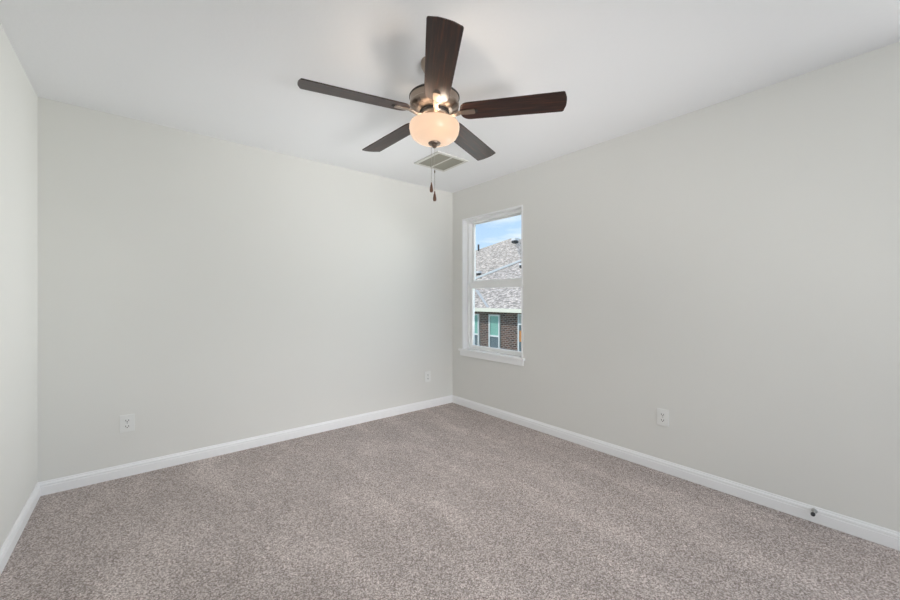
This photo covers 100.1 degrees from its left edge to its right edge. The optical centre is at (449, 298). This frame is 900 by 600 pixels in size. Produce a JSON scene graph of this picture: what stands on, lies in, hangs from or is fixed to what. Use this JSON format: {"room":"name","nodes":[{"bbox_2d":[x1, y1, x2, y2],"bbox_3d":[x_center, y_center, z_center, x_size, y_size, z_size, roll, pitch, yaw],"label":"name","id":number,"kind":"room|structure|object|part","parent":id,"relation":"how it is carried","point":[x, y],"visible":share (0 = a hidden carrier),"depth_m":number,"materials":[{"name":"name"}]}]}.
{"room":"empty bedroom","nodes":[
{"label":"empty bedroom","id":0,"kind":"room"},
{"bbox_2d":[0,23,37,548],"bbox_3d":[-0.928,-0.016,0.241,0.160,2.440,5.200,0,0,-39],"label":"wall","id":1,"kind":"structure","parent":0,"point":[18,98],"depth_m":1.89,"materials":[{"name":"paint"}]},
{"bbox_2d":[0,483,40,575],"bbox_3d":[-0.861,1.163,0.297,0.014,0.083,5.200,0,0,-39],"label":"baseboard","id":2,"kind":"structure","parent":1,"relation":"attached to","point":[8,546],"depth_m":1.89,"materials":[{"name":"white paint"}]},
{"bbox_2d":[38,97,452,481],"bbox_3d":[-1.295,-0.016,3.410,3.620,2.440,0.160,0,0,-39],"label":"wall","id":3,"kind":"structure","parent":0,"point":[206,290],"depth_m":2.88,"materials":[{"name":"paint"}]},
{"bbox_2d":[120,414,134,432],"bbox_3d":[-2.195,0.846,2.561,0.077,0.116,0.009,0,0,-39],"label":"wall outlet","id":4,"kind":"object","parent":3,"relation":"attached to","point":[127,422],"visible":1,"depth_m":2.56,"materials":[{"name":"white plastic"}]},
{"bbox_2d":[38,395,451,495],"bbox_3d":[-1.240,1.163,3.343,3.300,0.083,0.014,0,0,-39],"label":"baseboard","id":5,"kind":"structure","parent":3,"relation":"attached to","point":[56,485],"depth_m":2.88,"materials":[{"name":"white paint"}]},
{"bbox_2d":[425,371,430,381],"bbox_3d":[-0.244,0.859,4.166,0.077,0.116,0.009,0,0,-39],"label":"wall outlet","id":6,"kind":"object","parent":3,"relation":"attached to","point":[427,373],"visible":1,"depth_m":4.16,"materials":[{"name":"white plastic"}]},
{"bbox_2d":[0,403,899,599],"bbox_3d":[0.408,1.304,1.341,3.620,0.200,5.520,0,0,-39],"label":"floor","id":7,"kind":"structure","parent":0,"point":[450,501],"depth_m":1.97,"materials":[{"name":"carpet"}]},
{"bbox_2d":[0,0,899,192],"bbox_3d":[0.408,-1.336,1.341,3.620,0.200,5.520,0,0,-39],"label":"ceiling","id":8,"kind":"structure","parent":0,"point":[229,70],"depth_m":1.95,"materials":[{"name":"paint"}]},
{"bbox_2d":[297,16,566,200],"bbox_3d":[-0.114,-0.874,2.001,1.280,0.725,1.242,0,0,-39],"label":"ceiling fan","id":9,"kind":"object","parent":8,"relation":"hanging from","point":[434,103],"visible":1,"depth_m":1.86,"materials":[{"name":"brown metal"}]},
{"bbox_3d":[-0.448,-0.973,1.810,0.529,0.006,0.136,1,11,-24],"label":"fan blade","id":10,"kind":"part","parent":9,"relation":"part of","materials":[{"name":"brown wood"}]},
{"bbox_3d":[-0.348,-0.967,2.270,0.136,0.006,0.529,-14,9,-41],"label":"fan blade","id":11,"kind":"part","parent":9,"relation":"part of","materials":[{"name":"brown wood"}]},
{"bbox_3d":[-0.097,-0.707,1.972,0.003,0.198,0.003,0,0,-39],"label":"pull chain","id":12,"kind":"part","parent":9,"relation":"part of","materials":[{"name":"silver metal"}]},
{"bbox_3d":[-0.082,-0.866,1.972,0.262,0.098,0.262,0,0,-39],"label":"lamp shade","id":13,"kind":"part","parent":9,"relation":"part of","materials":[{"name":"white glass"}]},
{"bbox_3d":[-0.041,-0.971,1.573,0.136,0.006,0.529,12,-2,-6],"label":"fan blade","id":14,"kind":"part","parent":9,"relation":"part of","materials":[{"name":"brown wood"}]},
{"bbox_3d":[0.120,-0.961,2.317,0.136,0.006,0.529,-13,-7,29],"label":"fan blade","id":15,"kind":"part","parent":9,"relation":"part of","materials":[{"name":"brown wood"}]},
{"bbox_3d":[0.310,-0.963,1.887,0.529,0.006,0.136,1,-12,12],"label":"fan blade","id":16,"kind":"part","parent":9,"relation":"part of","materials":[{"name":"brown wood"}]},
{"bbox_2d":[414,151,468,171],"bbox_3d":[-0.080,-1.230,3.389,0.344,0.011,0.357,0,0,-39],"label":"ceiling vent","id":17,"kind":"object","parent":8,"relation":"in","point":[443,162],"visible":0.97,"depth_m":3.37,"materials":[{"name":"white metal"}]},
{"bbox_2d":[453,42,899,531],"bbox_3d":[1.744,-0.016,2.440,0.160,2.440,5.200,0,0,-39],"label":"wall","id":18,"kind":"structure","parent":0,"point":[731,267],"depth_m":2.31,"materials":[{"name":"paint"}]},
{"bbox_2d":[458,205,524,365],"bbox_3d":[0.464,-0.131,3.973,0.184,1.537,0.943,0,0,-39],"label":"window","id":19,"kind":"structure","parent":18,"relation":"in","point":[469,282],"depth_m":4.19,"materials":[{"name":"white paint"}]},
{"bbox_3d":[0.427,0.575,3.942,0.088,0.022,0.943,0,0,-39],"label":"sill","id":20,"kind":"part","parent":19,"relation":"part of","materials":[{"name":"white paint"}]},
{"bbox_3d":[0.486,0.181,3.983,0.028,0.729,0.783,0,0,-39],"label":"sash","id":21,"kind":"part","parent":19,"relation":"part of","materials":[{"name":"white plastic"}]},
{"bbox_3d":[0.511,-0.503,4.004,0.028,0.724,0.783,0,0,-39],"label":"sash","id":22,"kind":"part","parent":19,"relation":"part of","materials":[{"name":"clear glass"}]},
{"bbox_2d":[657,408,668,426],"bbox_3d":[1.483,0.825,2.624,0.009,0.116,0.077,0,0,-39],"label":"wall outlet","id":23,"kind":"object","parent":18,"relation":"attached to","point":[662,414],"visible":1,"depth_m":2.62,"materials":[{"name":"white plastic"}]},
{"bbox_2d":[452,395,899,550],"bbox_3d":[1.676,1.163,2.385,0.014,0.083,5.200,0,0,-39],"label":"baseboard","id":24,"kind":"structure","parent":18,"relation":"attached to","point":[877,534],"depth_m":2.37,"materials":[{"name":"white paint"}]},
{"bbox_2d":[810,508,817,516],"bbox_3d":[1.938,1.140,2.007,0.061,0.025,0.025,0,0,-39],"label":"door stop","id":25,"kind":"object","parent":24,"relation":"attached to","point":[814,511],"visible":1,"depth_m":2.01,"materials":[{"name":"grey metal"}]},
{"label":"outside","id":26,"kind":"structure","parent":0,"visible":0},
{"bbox_3d":[27.866,4.204,66.168,118.500,0.200,180.000,0,0,-39],"label":"ground","id":27,"kind":"structure","parent":26,"visible":0},
{"bbox_2d":[474,259,520,356],"bbox_3d":[7.805,0.556,19.459,12.079,7.095,18.194,0,0,-39],"label":"brick house","id":28,"kind":"structure","parent":27,"relation":"on","point":[497,310],"depth_m":17.79,"materials":[{"name":"brick"}]},
{"bbox_3d":[1.214,2.179,18.661,0.020,0.830,0.580,0,0,-39],"label":"pane","id":29,"kind":"part","parent":28,"relation":"part of","materials":[{"name":"grey glass"}]},
{"bbox_3d":[1.214,1.249,18.661,0.020,0.910,0.580,0,0,-39],"label":"pane","id":30,"kind":"part","parent":28,"relation":"part of","materials":[{"name":"teal glass"}]},
{"bbox_3d":[2.085,1.249,17.603,0.020,0.910,0.580,0,0,-39],"label":"pane","id":31,"kind":"part","parent":28,"relation":"part of","materials":[{"name":"teal glass"}]},
{"bbox_3d":[2.085,2.179,17.603,0.020,0.830,0.580,0,0,-39],"label":"pane","id":32,"kind":"part","parent":28,"relation":"part of","materials":[{"name":"grey glass"}]},
{"bbox_3d":[3.219,1.864,16.225,0.020,1.460,0.590,0,0,-39],"label":"pane","id":33,"kind":"part","parent":28,"relation":"part of","materials":[{"name":"grey"}]},
{"bbox_2d":[476,238,520,276],"bbox_3d":[13.892,-2.491,59.936,47.277,13.190,35.277,0,0,-39],"label":"house","id":34,"kind":"structure","parent":27,"relation":"on","point":[495,256],"depth_m":48.05,"materials":[{"name":"grey"}]}
]}

